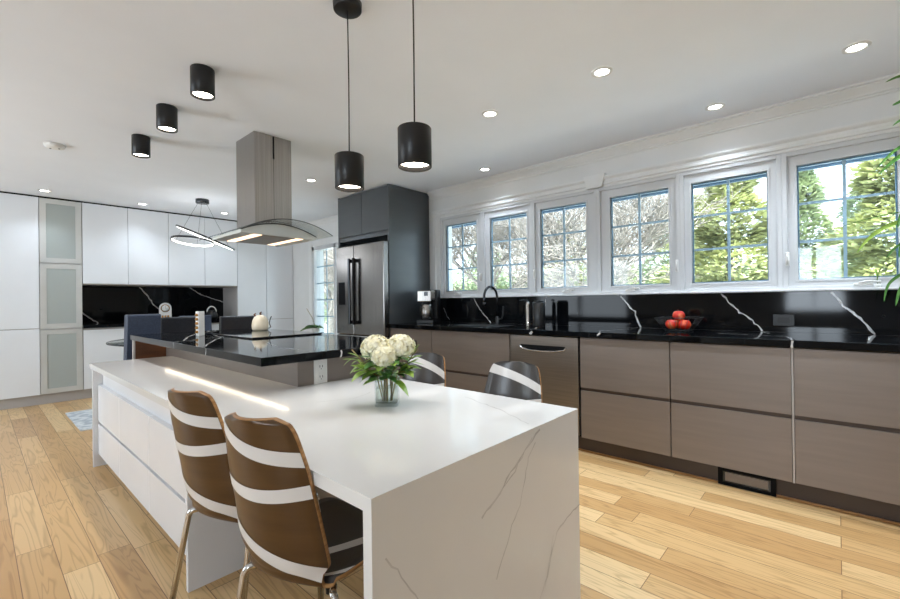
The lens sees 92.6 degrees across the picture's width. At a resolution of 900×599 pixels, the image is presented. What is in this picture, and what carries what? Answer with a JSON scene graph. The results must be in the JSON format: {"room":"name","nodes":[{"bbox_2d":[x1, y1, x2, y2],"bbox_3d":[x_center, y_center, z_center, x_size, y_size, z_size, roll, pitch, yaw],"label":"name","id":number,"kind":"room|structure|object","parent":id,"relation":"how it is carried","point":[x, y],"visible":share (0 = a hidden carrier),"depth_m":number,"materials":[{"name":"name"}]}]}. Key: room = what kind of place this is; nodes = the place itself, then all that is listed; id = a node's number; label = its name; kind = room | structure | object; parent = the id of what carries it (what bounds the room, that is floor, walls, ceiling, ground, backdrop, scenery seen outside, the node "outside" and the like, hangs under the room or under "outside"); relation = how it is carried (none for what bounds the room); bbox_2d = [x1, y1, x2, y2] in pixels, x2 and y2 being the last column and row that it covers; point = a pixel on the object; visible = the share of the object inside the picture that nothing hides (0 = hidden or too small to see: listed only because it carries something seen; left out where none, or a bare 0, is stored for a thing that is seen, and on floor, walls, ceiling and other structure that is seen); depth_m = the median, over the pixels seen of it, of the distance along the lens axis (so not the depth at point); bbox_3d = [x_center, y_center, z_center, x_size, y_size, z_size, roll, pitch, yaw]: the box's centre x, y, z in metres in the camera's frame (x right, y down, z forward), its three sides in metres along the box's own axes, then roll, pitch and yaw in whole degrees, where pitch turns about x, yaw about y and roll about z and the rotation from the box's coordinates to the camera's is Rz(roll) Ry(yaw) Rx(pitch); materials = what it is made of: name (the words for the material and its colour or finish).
{"room":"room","nodes":[
{"label":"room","id":0,"kind":"room"},
{"bbox_2d":[0,0,899,225],"bbox_3d":[-1.604,-1.322,2.240,10.150,0.100,6.800,-1,0,42],"label":"ceiling","id":1,"kind":"structure","parent":0,"point":[83,76],"depth_m":2.51,"materials":[{"name":"paint"}]},
{"bbox_2d":[43,141,65,149],"bbox_3d":[-3.178,-1.229,3.457,0.136,0.036,0.136,-1,0,42],"label":"smoke detector","id":2,"kind":"object","parent":1,"relation":"attached to","point":[51,145],"visible":1,"depth_m":3.42,"materials":[{"name":"white plastic"}]},
{"bbox_2d":[131,134,150,158],"bbox_3d":[-2.384,-1.181,3.318,0.120,0.151,0.120,-1,0,42],"label":"ceiling spotlight","id":3,"kind":"object","parent":1,"relation":"attached to","point":[140,143],"visible":1,"depth_m":3.27,"materials":[{"name":"black metal"}]},
{"bbox_2d":[156,103,177,132],"bbox_3d":[-1.861,-1.190,2.828,0.120,0.151,0.120,-1,0,42],"label":"ceiling spotlight","id":4,"kind":"object","parent":1,"relation":"attached to","point":[166,114],"visible":1,"depth_m":2.78,"materials":[{"name":"black metal"}]},
{"bbox_2d":[190,63,214,100],"bbox_3d":[-1.367,-1.198,2.377,0.120,0.151,0.120,-1,0,42],"label":"ceiling spotlight","id":5,"kind":"object","parent":1,"relation":"attached to","point":[202,77],"visible":1,"depth_m":2.33,"materials":[{"name":"black metal"}]},
{"bbox_2d":[170,198,234,250],"bbox_3d":[-3.067,-0.930,5.354,0.683,0.622,0.712,-1,0,42],"label":"ring chandelier","id":6,"kind":"object","parent":1,"relation":"hanging from","point":[201,201],"visible":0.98,"depth_m":5.28,"materials":[{"name":"white metal"}]},
{"bbox_2d":[171,237,212,246],"bbox_3d":[-3.146,-0.711,5.262,0.444,0.082,0.443,-1,0,42],"label":"diffuser","id":7,"kind":"object","parent":6,"relation":"attached to","point":[197,238],"depth_m":5.34,"materials":[{"name":"white plastic"}]},
{"bbox_2d":[178,227,231,249],"bbox_3d":[-3.047,-0.767,5.372,0.660,0.284,0.637,-1,0,42],"label":"diffuser","id":8,"kind":"object","parent":6,"relation":"attached to","point":[200,236],"depth_m":5.28,"materials":[{"name":"white plastic"}]},
{"bbox_2d":[200,131,332,246],"bbox_3d":[-1.490,-0.871,3.450,0.922,0.795,0.660,-1,0,42],"label":"range hood","id":9,"kind":"object","parent":1,"relation":"attached to","point":[263,161],"visible":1,"depth_m":3.33,"materials":[{"name":"metal"}]},
{"bbox_2d":[229,234,260,241],"bbox_3d":[-1.595,-0.474,3.326,0.490,0.004,0.060,-1,0,42],"label":"lamp","id":10,"kind":"object","parent":9,"relation":"attached to","point":[249,236],"depth_m":3.30,"materials":[{"name":"white plastic"}]},
{"bbox_2d":[268,239,302,244],"bbox_3d":[-1.375,-0.476,3.571,0.490,0.004,0.060,-1,0,42],"label":"lamp","id":11,"kind":"object","parent":9,"relation":"attached to","point":[290,240],"depth_m":3.55,"materials":[{"name":"white plastic"}]},
{"bbox_2d":[333,0,363,191],"bbox_3d":[-0.441,-0.884,1.868,0.124,0.807,0.124,-1,0,42],"label":"pendant lamp","id":12,"kind":"object","parent":1,"relation":"hanging from","point":[349,165],"visible":1,"depth_m":1.83,"materials":[{"name":"black metal"}]},
{"bbox_2d":[398,0,431,171],"bbox_3d":[-0.134,-0.889,1.583,0.124,0.807,0.124,-1,0,42],"label":"pendant lamp","id":13,"kind":"object","parent":1,"relation":"hanging from","point":[414,138],"visible":1,"depth_m":1.53,"materials":[{"name":"black metal"}]},
{"bbox_2d":[591,66,612,77],"bbox_3d":[0.868,-1.299,2.458,0.116,0.008,0.116,-1,0,42],"label":"recessed light","id":14,"kind":"object","parent":1,"relation":"in","point":[603,71],"visible":1,"depth_m":2.45,"materials":[{"name":"white plastic"}]},
{"bbox_2d":[841,40,871,53],"bbox_3d":[2.124,-1.316,2.248,0.116,0.008,0.116,-1,0,42],"label":"recessed light","id":15,"kind":"object","parent":1,"relation":"in","point":[861,45],"visible":1,"depth_m":2.24,"materials":[{"name":"white plastic"}]},
{"bbox_2d":[0,398,899,598],"bbox_3d":[-1.511,1.238,2.447,9.950,0.100,6.800,-1,0,42],"label":"floor","id":16,"kind":"structure","parent":0,"point":[70,528],"depth_m":2.07,"materials":[{"name":"brown wood"}]},
{"bbox_2d":[0,193,39,399],"bbox_3d":[-5.279,-0.035,4.966,0.590,2.322,0.735,-1,0,42],"label":"tall cabinet","id":17,"kind":"object","parent":16,"relation":"on","point":[19,228],"visible":1,"depth_m":4.92,"materials":[{"name":"white paint"}]},
{"bbox_2d":[38,197,82,394],"bbox_3d":[-4.903,-0.039,5.383,0.590,2.322,0.384,-1,0,42],"label":"display cabinet","id":18,"kind":"object","parent":16,"relation":"on","point":[59,221],"visible":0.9,"depth_m":5.18,"materials":[{"name":"white glass"}]},
{"bbox_2d":[65,409,91,430],"bbox_3d":[-3.490,1.216,4.606,0.980,0.010,0.840,-1,0,42],"label":"rug","id":19,"kind":"object","parent":16,"relation":"on","point":[82,420],"visible":0.36,"depth_m":4.38,"materials":[{"name":"fabric"}]},
{"bbox_2d":[83,327,123,388],"bbox_3d":[-4.607,0.740,5.698,0.590,0.758,0.462,-1,0,42],"label":"base cabinet","id":20,"kind":"object","parent":16,"relation":"on","point":[95,349],"visible":0.48,"depth_m":5.44,"materials":[{"name":"white paint"}]},
{"bbox_2d":[82,319,218,327],"bbox_3d":[-4.138,0.336,6.208,0.605,0.039,1.854,-1,0,42],"label":"countertop","id":21,"kind":"structure","parent":20,"relation":"on","point":[118,324],"depth_m":5.53,"materials":[{"name":"black stone"}]},
{"bbox_2d":[159,303,171,316],"bbox_3d":[-4.103,0.181,6.199,0.180,0.270,0.092,-1,0,-34],"label":"mantel clock","id":22,"kind":"object","parent":21,"relation":"on","point":[165,309],"visible":0.59,"depth_m":6.17,"materials":[{"name":"white plastic"}]},
{"bbox_2d":[123,314,160,359],"bbox_3d":[-2.830,0.670,3.829,0.529,1.080,0.276,-1,0,33],"label":"leather chair","id":23,"kind":"object","parent":16,"relation":"on","point":[135,324],"visible":0.23,"depth_m":3.65,"materials":[{"name":"blue leather"}]},
{"bbox_2d":[92,370,244,592],"bbox_3d":[-1.650,0.835,2.600,2.048,0.710,0.499,-1,0,42],"label":"base cabinet","id":24,"kind":"object","parent":16,"relation":"on","point":[133,434],"visible":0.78,"depth_m":2.12,"materials":[{"name":"white paint"}]},
{"bbox_2d":[161,316,195,332],"bbox_3d":[-2.736,0.689,4.266,0.529,1.042,0.364,-1,0,42],"label":"leather chair","id":25,"kind":"object","parent":16,"relation":"on","point":[168,324],"visible":0.08,"depth_m":4.07,"materials":[{"name":"black leather"}]},
{"bbox_2d":[179,315,211,330],"bbox_3d":[-3.455,0.725,5.961,0.529,1.000,0.420,-1,0,44],"label":"leather chair","id":26,"kind":"object","parent":16,"relation":"on","point":[208,324],"visible":0.19,"depth_m":6.20,"materials":[{"name":"blue leather"}]},
{"bbox_2d":[219,315,253,329],"bbox_3d":[-2.382,0.690,4.651,0.529,1.033,0.372,-1,0,42],"label":"leather chair","id":27,"kind":"object","parent":16,"relation":"on","point":[225,322],"visible":0.15,"depth_m":4.45,"materials":[{"name":"black leather"}]},
{"bbox_2d":[223,242,266,316],"bbox_3d":[-3.378,-0.053,7.077,0.590,2.322,0.454,-1,0,42],"label":"tall cabinet","id":28,"kind":"object","parent":16,"relation":"on","point":[249,296],"visible":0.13,"depth_m":6.88,"materials":[{"name":"white paint"}]},
{"bbox_2d":[167,387,329,598],"bbox_3d":[-0.754,0.734,1.607,0.398,0.883,0.524,-1,0,27],"label":"dining chair","id":29,"kind":"object","parent":16,"relation":"on","point":[197,421],"visible":0.61,"depth_m":1.40,"materials":[{"name":"brown wood"}]},
{"bbox_2d":[132,340,384,500],"bbox_3d":[-1.439,0.749,2.989,2.187,0.880,0.812,-1,0,42],"label":"kitchen island","id":30,"kind":"object","parent":16,"relation":"on","point":[299,374],"visible":0.02,"depth_m":2.35,"materials":[{"name":"brown wood"}]},
{"bbox_2d":[130,328,416,366],"bbox_3d":[-1.390,0.286,3.024,2.351,0.044,0.948,-1,0,42],"label":"island countertop","id":31,"kind":"structure","parent":30,"relation":"on","point":[262,352],"depth_m":2.44,"materials":[{"name":"black stone"}]},
{"bbox_2d":[195,311,204,335],"bbox_3d":[-1.901,0.182,3.262,0.032,0.185,0.066,-1,0,22],"label":"ornament","id":32,"kind":"object","parent":31,"relation":"on","point":[200,320],"visible":1,"depth_m":3.25,"materials":[{"name":"white ceramic"}]},
{"bbox_2d":[205,329,321,338],"bbox_3d":[-1.491,0.265,3.390,0.920,0.010,0.530,-1,0,42],"label":"cooktop","id":33,"kind":"object","parent":31,"relation":"in","point":[270,333],"visible":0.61,"depth_m":3.27,"materials":[{"name":"black glass"}]},
{"bbox_2d":[252,311,271,330],"bbox_3d":[-1.617,0.181,3.664,0.135,0.162,0.135,-1,0,26],"label":"ceramic jar","id":34,"kind":"object","parent":33,"relation":"on","point":[260,322],"visible":0.98,"depth_m":3.62,"materials":[{"name":"beige ceramic"}]},
{"bbox_2d":[314,359,326,383],"bbox_3d":[-0.665,0.371,2.213,0.011,0.124,0.076,-1,0,42],"label":"power socket","id":35,"kind":"object","parent":30,"relation":"attached to","point":[320,366],"visible":0.93,"depth_m":2.21,"materials":[{"name":"white plastic"}]},
{"bbox_2d":[266,245,293,330],"bbox_3d":[-3.069,-0.056,7.421,0.590,2.322,0.464,-1,0,42],"label":"tall cabinet","id":36,"kind":"object","parent":16,"relation":"on","point":[279,259],"visible":0.33,"depth_m":7.22,"materials":[{"name":"white paint"}]},
{"bbox_2d":[224,412,362,598],"bbox_3d":[-0.389,0.728,1.274,0.398,0.883,0.524,-1,0,24],"label":"dining chair","id":37,"kind":"object","parent":16,"relation":"on","point":[289,534],"visible":0.9,"depth_m":1.08,"materials":[{"name":"brown wood"}]},
{"bbox_2d":[89,356,580,598],"bbox_3d":[-1.050,0.809,2.361,3.270,0.745,0.974,-1,0,42],"label":"island table","id":38,"kind":"object","parent":16,"relation":"on","point":[460,493],"visible":0.99,"depth_m":1.33,"materials":[{"name":"white stone"}]},
{"bbox_3d":[-0.252,0.371,1.734,0.092,0.105,0.092,-1,0,0],"label":"glass vase","id":39,"kind":"object","parent":38,"relation":"on","visible":0},
{"bbox_2d":[351,360,384,400],"bbox_3d":[-0.325,0.325,1.698,0.136,0.169,0.070,-1,0,-13],"label":"leafy sprig","id":40,"kind":"object","parent":39,"relation":"in","point":[359,366],"visible":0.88,"depth_m":1.70,"materials":[{"name":"green plant"}]},
{"bbox_2d":[360,334,399,400],"bbox_3d":[-0.296,0.275,1.741,0.142,0.268,0.218,-1,0,12],"label":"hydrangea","id":41,"kind":"object","parent":39,"relation":"in","point":[372,342],"visible":0.62,"depth_m":1.71,"materials":[{"name":"white plant"}]},
{"bbox_2d":[358,345,413,401],"bbox_3d":[-0.257,0.294,1.701,0.227,0.229,0.138,-1,0,6],"label":"stem","id":42,"kind":"object","parent":39,"relation":"in","point":[382,356],"visible":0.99,"depth_m":1.67,"materials":[{"name":"beige plant"}]},
{"bbox_2d":[387,334,415,398],"bbox_3d":[-0.208,0.274,1.747,0.148,0.268,0.227,-1,0,-26],"label":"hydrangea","id":43,"kind":"object","parent":39,"relation":"in","point":[404,346],"visible":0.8,"depth_m":1.71,"materials":[{"name":"white plant"}]},
{"bbox_2d":[390,364,416,400],"bbox_3d":[-0.169,0.331,1.722,0.124,0.154,0.087,-1,0,42],"label":"leafy sprig","id":44,"kind":"object","parent":39,"relation":"in","point":[410,373],"visible":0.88,"depth_m":1.71,"materials":[{"name":"green plant"}]},
{"bbox_2d":[336,241,389,338],"bbox_3d":[-0.841,0.276,5.197,0.910,1.825,0.735,-1,0,42],"label":"refrigerator","id":45,"kind":"object","parent":16,"relation":"on","point":[362,272],"visible":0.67,"depth_m":4.91,"materials":[{"name":"metal"}]},
{"bbox_2d":[338,184,429,337],"bbox_3d":[-0.813,-0.039,5.273,0.973,2.455,0.630,-1,0,42],"label":"tall cabinet","id":46,"kind":"object","parent":16,"relation":"on","point":[399,216],"visible":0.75,"depth_m":4.95,"materials":[{"name":"grey wood"}]},
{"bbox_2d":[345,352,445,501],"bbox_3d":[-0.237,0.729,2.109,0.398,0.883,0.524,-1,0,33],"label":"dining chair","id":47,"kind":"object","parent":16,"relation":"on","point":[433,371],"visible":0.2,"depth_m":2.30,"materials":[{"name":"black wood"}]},
{"bbox_2d":[390,328,431,378],"bbox_3d":[-0.215,0.683,4.718,0.630,0.755,0.604,-1,0,42],"label":"base cabinet","id":48,"kind":"object","parent":16,"relation":"on","point":[423,337],"visible":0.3,"depth_m":4.41,"materials":[{"name":"brown wood"}]},
{"bbox_2d":[432,330,510,392],"bbox_3d":[0.366,0.674,4.198,0.925,0.755,0.600,-1,0,42],"label":"base cabinet","id":49,"kind":"object","parent":16,"relation":"on","point":[469,357],"visible":0.29,"depth_m":3.96,"materials":[{"name":"brown wood"}]},
{"bbox_2d":[388,322,899,352],"bbox_3d":[1.299,0.257,3.353,4.723,0.043,0.652,-1,0,42],"label":"countertop","id":50,"kind":"structure","parent":49,"relation":"on","point":[851,342],"depth_m":2.81,"materials":[{"name":"black stone"}]},
{"bbox_2d":[417,290,440,322],"bbox_3d":[-0.249,0.076,4.811,0.200,0.370,0.287,-1,0,20],"label":"coffee maker","id":51,"kind":"object","parent":50,"relation":"on","point":[429,299],"visible":0.99,"depth_m":4.74,"materials":[{"name":"metal"}]},
{"bbox_2d":[451,324,518,326],"bbox_3d":[0.324,0.249,4.151,0.600,0.004,0.320,-1,0,42],"label":"sink","id":52,"kind":"object","parent":50,"relation":"in","point":[477,325],"visible":1,"depth_m":4.13,"materials":[{"name":"black metal"}]},
{"bbox_2d":[483,285,503,323],"bbox_3d":[0.424,0.056,4.195,0.110,0.387,0.254,-1,0,42],"label":"tap","id":53,"kind":"object","parent":50,"relation":"on","point":[497,318],"visible":0.89,"depth_m":4.25,"materials":[{"name":"black metal"}]},
{"bbox_2d":[519,299,530,325],"bbox_3d":[0.693,0.122,3.983,0.103,0.247,0.048,-1,0,5],"label":"soap dispenser","id":54,"kind":"object","parent":50,"relation":"on","point":[527,302],"visible":0.94,"depth_m":3.97,"materials":[{"name":"silver metal"}]},
{"bbox_2d":[525,302,530,325],"bbox_3d":[0.721,0.132,3.981,0.048,0.226,0.048,-1,0,42],"label":"bottle","id":55,"kind":"object","parent":54,"relation":"on","point":[527,303],"depth_m":3.96,"materials":[{"name":"silver metal"}]},
{"bbox_2d":[533,301,544,326],"bbox_3d":[0.812,0.127,3.926,0.112,0.234,0.112,-1,0,42],"label":"canister","id":56,"kind":"object","parent":50,"relation":"on","point":[538,306],"visible":0.97,"depth_m":3.88,"materials":[{"name":"metal"}]},
{"bbox_2d":[654,316,703,330],"bbox_3d":[1.677,0.178,3.147,0.276,0.097,0.236,-1,0,42],"label":"wire basket","id":57,"kind":"object","parent":50,"relation":"on","point":[696,318],"visible":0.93,"depth_m":3.11,"materials":[{"name":"black metal"}]},
{"bbox_2d":[845,75,899,304],"bbox_3d":[2.484,-0.504,2.334,0.540,1.440,0.200,-1,0,42],"label":"potted plant","id":58,"kind":"object","parent":50,"relation":"on","point":[897,157],"visible":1,"depth_m":2.36,"materials":[{"name":"green plant"}]},
{"bbox_2d":[484,361,542,402],"bbox_3d":[0.173,0.722,1.732,0.398,0.883,0.524,-1,0,34],"label":"dining chair","id":59,"kind":"object","parent":16,"relation":"on","point":[512,379],"visible":0.2,"depth_m":1.93,"materials":[{"name":"black leather"}]},
{"bbox_2d":[510,334,580,435],"bbox_3d":[0.938,0.667,3.666,0.625,0.750,0.625,-1,0,42],"label":"dishwasher","id":60,"kind":"object","parent":16,"relation":"on","point":[557,358],"visible":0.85,"depth_m":3.37,"materials":[{"name":"wood"}]},
{"bbox_2d":[580,337,671,455],"bbox_3d":[1.415,0.657,3.253,0.622,0.755,0.600,-1,0,42],"label":"base cabinet","id":61,"kind":"object","parent":16,"relation":"on","point":[626,384],"visible":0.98,"depth_m":3.01,"materials":[{"name":"brown wood"}]},
{"bbox_2d":[670,342,795,482],"bbox_3d":[1.883,0.649,2.831,0.633,0.756,0.601,-1,0,42],"label":"base cabinet","id":62,"kind":"object","parent":16,"relation":"on","point":[731,405],"depth_m":2.58,"materials":[{"name":"brown wood"}]},
{"bbox_2d":[578,436,899,522],"bbox_3d":[1.161,1.097,3.183,4.720,0.118,0.020,-1,0,42],"label":"baseboard","id":63,"kind":"structure","parent":16,"relation":"on","point":[879,509],"depth_m":2.48,"materials":[{"name":"brown wood"}]},
{"bbox_2d":[578,448,899,525],"bbox_3d":[1.150,1.150,3.170,4.720,0.012,0.014,-1,0,42],"label":"trim","id":64,"kind":"structure","parent":16,"relation":"on","point":[610,456],"depth_m":2.47,"materials":[{"name":"brown wood"}]},
{"bbox_2d":[718,467,775,496],"bbox_3d":[1.779,1.090,2.584,0.290,0.106,0.012,-1,0,42],"label":"floor vent","id":65,"kind":"object","parent":16,"relation":"in","point":[729,477],"visible":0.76,"depth_m":2.58,"materials":[{"name":"black metal"}]},
{"bbox_2d":[794,348,899,504],"bbox_3d":[2.351,0.642,2.410,0.625,0.755,0.600,-1,0,42],"label":"base cabinet","id":66,"kind":"object","parent":16,"relation":"on","point":[847,403],"visible":0.98,"depth_m":2.25,"materials":[{"name":"brown wood"}]},
{"bbox_2d":[293,91,899,335],"bbox_3d":[0.554,-0.062,4.614,9.750,2.460,0.200,-1,0,42],"label":"wall","id":67,"kind":"structure","parent":0,"point":[880,106],"depth_m":3.59,"materials":[{"name":"paint"}]},
{"bbox_2d":[0,389,91,409],"bbox_3d":[-4.029,1.174,5.981,0.020,0.118,3.904,-1,0,42],"label":"baseboard","id":68,"kind":"structure","parent":67,"relation":"attached to","point":[11,403],"depth_m":5.10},
{"bbox_2d":[0,191,236,221],"bbox_3d":[-4.240,-1.216,6.152,0.575,0.016,3.904,-1,0,42],"label":"trim","id":69,"kind":"structure","parent":67,"relation":"attached to","point":[0,191],"depth_m":5.53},
{"bbox_2d":[294,215,337,229],"bbox_3d":[-1.859,-1.211,6.595,2.320,0.085,0.070,-1,0,42],"label":"trim","id":70,"kind":"structure","parent":67,"relation":"attached to","point":[332,219],"depth_m":6.77,"materials":[{"name":"white paint"}]},
{"bbox_2d":[308,237,337,331],"bbox_3d":[-1.746,-0.025,6.535,1.500,1.840,0.021,-1,0,42],"label":"trim","id":71,"kind":"structure","parent":67,"relation":"attached to","point":[334,239],"depth_m":6.97,"materials":[{"name":"white paint"}]},
{"bbox_2d":[312,243,338,334],"bbox_3d":[-1.710,-0.001,6.575,1.300,1.710,0.115,-1,0,42],"label":"window","id":72,"kind":"structure","parent":67,"relation":"in","point":[316,296],"depth_m":6.93,"materials":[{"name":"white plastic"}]},
{"bbox_2d":[433,218,440,296],"bbox_3d":[-0.153,-0.491,5.095,0.105,0.930,0.026,-1,0,42],"label":"trim","id":73,"kind":"structure","parent":67,"relation":"attached to","point":[436,222],"depth_m":5.10,"materials":[{"name":"white paint"}]},
{"bbox_2d":[440,210,482,296],"bbox_3d":[0.143,-0.496,4.881,0.623,0.930,0.147,-1,0,42],"label":"window","id":74,"kind":"structure","parent":67,"relation":"in","point":[472,217],"depth_m":4.90,"materials":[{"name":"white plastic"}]},
{"bbox_2d":[482,201,532,295],"bbox_3d":[0.617,-0.503,4.479,0.619,0.930,0.112,-1,0,42],"label":"window","id":75,"kind":"structure","parent":67,"relation":"in","point":[488,215],"depth_m":4.47,"materials":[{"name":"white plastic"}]},
{"bbox_2d":[532,189,597,294],"bbox_3d":[1.079,-0.511,4.039,0.657,0.930,0.147,-1,0,42],"label":"window","id":76,"kind":"structure","parent":67,"relation":"in","point":[588,197],"depth_m":4.03,"materials":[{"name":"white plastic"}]},
{"bbox_2d":[583,173,606,189],"bbox_3d":[1.277,-1.034,3.783,0.190,0.110,0.056,-1,0,42],"label":"trim","id":77,"kind":"structure","parent":67,"relation":"attached to","point":[593,181],"depth_m":3.76,"materials":[{"name":"white paint"}]},
{"bbox_2d":[597,173,680,292],"bbox_3d":[1.570,-0.519,3.597,0.664,0.930,0.147,-1,0,42],"label":"window","id":78,"kind":"structure","parent":67,"relation":"in","point":[605,195],"depth_m":3.60,"materials":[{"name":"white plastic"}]},
{"bbox_2d":[427,72,899,199],"bbox_3d":[1.908,-1.272,3.203,5.820,0.085,0.070,-1,0,42],"label":"trim","id":79,"kind":"structure","parent":67,"relation":"attached to","point":[879,86],"depth_m":3.21,"materials":[{"name":"white paint"}]},
{"bbox_2d":[431,114,899,218],"bbox_3d":[1.939,-1.035,3.195,5.770,0.091,0.044,-1,0,42],"label":"trim","id":80,"kind":"structure","parent":67,"relation":"attached to","point":[883,125],"depth_m":3.18,"materials":[{"name":"white paint"}]},
{"bbox_2d":[440,287,898,297],"bbox_3d":[1.274,-0.045,3.810,3.935,0.014,0.072,-1,0,42],"label":"trim","id":81,"kind":"structure","parent":67,"relation":"attached to","point":[871,288],"depth_m":3.19,"materials":[{"name":"white paint"}]},
{"bbox_2d":[440,290,899,335],"bbox_3d":[1.520,0.093,3.603,4.725,0.282,0.012,-1,0,42],"label":"backsplash","id":82,"kind":"structure","parent":67,"relation":"attached to","point":[866,312],"depth_m":3.19,"materials":[{"name":"black stone"}]},
{"bbox_2d":[773,314,794,325],"bbox_3d":[2.264,0.140,2.918,0.116,0.076,0.009,-1,0,42],"label":"wall socket","id":83,"kind":"object","parent":82,"relation":"attached to","point":[778,320],"visible":1,"depth_m":2.92,"materials":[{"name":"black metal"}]},
{"bbox_2d":[679,154,782,291],"bbox_3d":[2.062,-0.526,3.177,0.630,0.930,0.112,-1,0,42],"label":"window","id":84,"kind":"structure","parent":67,"relation":"in","point":[770,165],"depth_m":3.14,"materials":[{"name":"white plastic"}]},
{"bbox_2d":[781,131,899,288],"bbox_3d":[2.521,-0.534,2.740,0.637,0.930,0.147,-1,0,42],"label":"window","id":85,"kind":"structure","parent":67,"relation":"in","point":[792,161],"depth_m":2.78,"materials":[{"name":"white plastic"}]},
{"bbox_3d":[-5.317,0.018,5.528,0.200,2.460,6.700,-1,0,42],"label":"wall","id":86,"kind":"structure","parent":0,"visible":0},
{"bbox_2d":[81,203,127,285],"bbox_3d":[-4.626,-0.694,5.703,0.590,1.017,0.462,-1,0,42],"label":"upper cabinet","id":87,"kind":"object","parent":86,"relation":"attached to","point":[104,229],"visible":0.98,"depth_m":5.50,"materials":[{"name":"white paint"}]},
{"bbox_2d":[118,208,168,286],"bbox_3d":[-4.316,-0.697,6.047,0.590,1.017,0.462,-1,0,42],"label":"upper cabinet","id":88,"kind":"object","parent":86,"relation":"attached to","point":[147,230],"visible":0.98,"depth_m":5.84,"materials":[{"name":"white paint"}]},
{"bbox_2d":[82,286,222,323],"bbox_3d":[-4.371,0.068,6.416,0.014,0.509,1.858,-1,0,42],"label":"backsplash","id":89,"kind":"structure","parent":86,"relation":"attached to","point":[100,304],"depth_m":6.26,"materials":[{"name":"black stone"}]},
{"bbox_2d":[161,213,204,286],"bbox_3d":[-4.006,-0.700,6.392,0.590,1.017,0.463,-1,0,42],"label":"upper cabinet","id":90,"kind":"object","parent":86,"relation":"attached to","point":[186,264],"visible":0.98,"depth_m":6.18,"materials":[{"name":"white paint"}]},
{"bbox_2d":[195,218,236,287],"bbox_3d":[-3.696,-0.703,6.736,0.590,1.017,0.462,-1,0,42],"label":"upper cabinet","id":91,"kind":"object","parent":86,"relation":"attached to","point":[220,262],"visible":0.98,"depth_m":6.53,"materials":[{"name":"white paint"}]},
{"label":"outside","id":92,"kind":"structure","parent":0,"visible":0},
{"bbox_2d":[452,153,886,226],"bbox_3d":[0.591,-1.046,5.158,12.000,0.030,0.570,-1,0,42],"label":"soffit","id":93,"kind":"structure","parent":92,"point":[884,153],"depth_m":3.86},
{"bbox_2d":[452,153,894,228],"bbox_3d":[0.815,-1.072,5.407,12.000,0.122,0.140,-1,0,42],"label":"gutter","id":94,"kind":"object","parent":93,"relation":"attached to","point":[893,154],"visible":0.07,"depth_m":3.86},
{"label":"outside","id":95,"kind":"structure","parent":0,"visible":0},
{"bbox_3d":[7.312,1.691,23.035,70.000,0.100,36.000,-1,0,42],"label":"ground","id":96,"kind":"structure","parent":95,"visible":0},
{"bbox_2d":[324,251,333,334],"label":"window","id":97,"kind":"structure","parent":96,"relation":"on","point":[330,270],"depth_m":16.09,"materials":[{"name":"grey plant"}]},
{"bbox_2d":[453,235,514,289],"bbox_3d":[1.361,-0.839,18.685,4.241,5.090,4.338,-1,0,-40],"label":"cedar tree","id":98,"kind":"object","parent":96,"relation":"on","point":[499,285],"visible":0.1,"depth_m":18.60,"materials":[{"name":"green plant"}]},
{"bbox_2d":[452,212,584,288],"bbox_3d":[1.039,-1.111,11.305,5.475,5.603,5.240,-1,0,-6],"label":"bare tree","id":99,"kind":"object","parent":96,"relation":"on","point":[456,232],"visible":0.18,"depth_m":10.49,"materials":[{"name":"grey plant"}]},
{"bbox_2d":[544,218,586,286],"bbox_3d":[4.478,-0.778,16.093,4.242,4.883,4.063,-1,0,-28],"label":"cedar tree","id":100,"kind":"object","parent":96,"relation":"on","point":[581,265],"visible":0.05,"depth_m":15.86,"materials":[{"name":"green plant"}]},
{"bbox_2d":[324,247,892,323],"bbox_3d":[2.706,0.052,22.068,45.017,3.511,1.280,-1,0,42],"label":"hedge","id":101,"kind":"object","parent":96,"relation":"on","point":[813,265],"visible":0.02,"depth_m":17.69,"materials":[{"name":"green plant"}]},
{"bbox_2d":[493,187,740,287],"bbox_3d":[3.068,-1.251,8.989,5.014,5.816,5.909,-1,0,4],"label":"bare tree","id":102,"kind":"object","parent":96,"relation":"on","point":[626,214],"visible":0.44,"depth_m":7.74,"materials":[{"name":"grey plant"}]},
{"bbox_2d":[633,215,715,283],"bbox_3d":[6.952,-0.698,13.245,4.028,4.715,3.813,-1,0,-36],"label":"cedar tree","id":103,"kind":"object","parent":96,"relation":"on","point":[653,258],"visible":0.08,"depth_m":13.20,"materials":[{"name":"green plant"}]},
{"bbox_2d":[649,193,749,283],"bbox_3d":[6.985,-0.689,12.183,4.108,4.599,3.956,-1,0,18],"label":"cedar tree","id":104,"kind":"object","parent":96,"relation":"on","point":[667,280],"visible":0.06,"depth_m":11.96,"materials":[{"name":"green plant"}]},
{"bbox_2d":[659,178,823,281],"bbox_3d":[5.220,-0.630,7.844,3.596,4.499,3.487,-1,0,-17],"label":"cedar tree","id":105,"kind":"object","parent":96,"relation":"on","point":[710,236],"visible":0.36,"depth_m":7.60,"materials":[{"name":"green plant"}]},
{"bbox_2d":[744,169,860,278],"bbox_3d":[7.136,-0.641,8.929,2.846,4.478,2.878,-1,0,45],"label":"cedar tree","id":106,"kind":"object","parent":96,"relation":"on","point":[809,184],"visible":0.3,"depth_m":8.51,"materials":[{"name":"green plant"}]},
{"bbox_2d":[813,156,896,277],"bbox_3d":[6.830,-0.748,6.614,3.144,4.683,3.130,-1,0,1],"label":"cedar tree","id":107,"kind":"object","parent":96,"relation":"on","point":[864,183],"visible":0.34,"depth_m":6.50,"materials":[{"name":"green plant"}]},
{"bbox_2d":[818,172,895,277],"bbox_3d":[10.219,-0.774,10.538,3.975,4.713,3.825,-1,0,33],"label":"cedar tree","id":108,"kind":"object","parent":96,"relation":"on","point":[851,202],"visible":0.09,"depth_m":10.45,"materials":[{"name":"green plant"}]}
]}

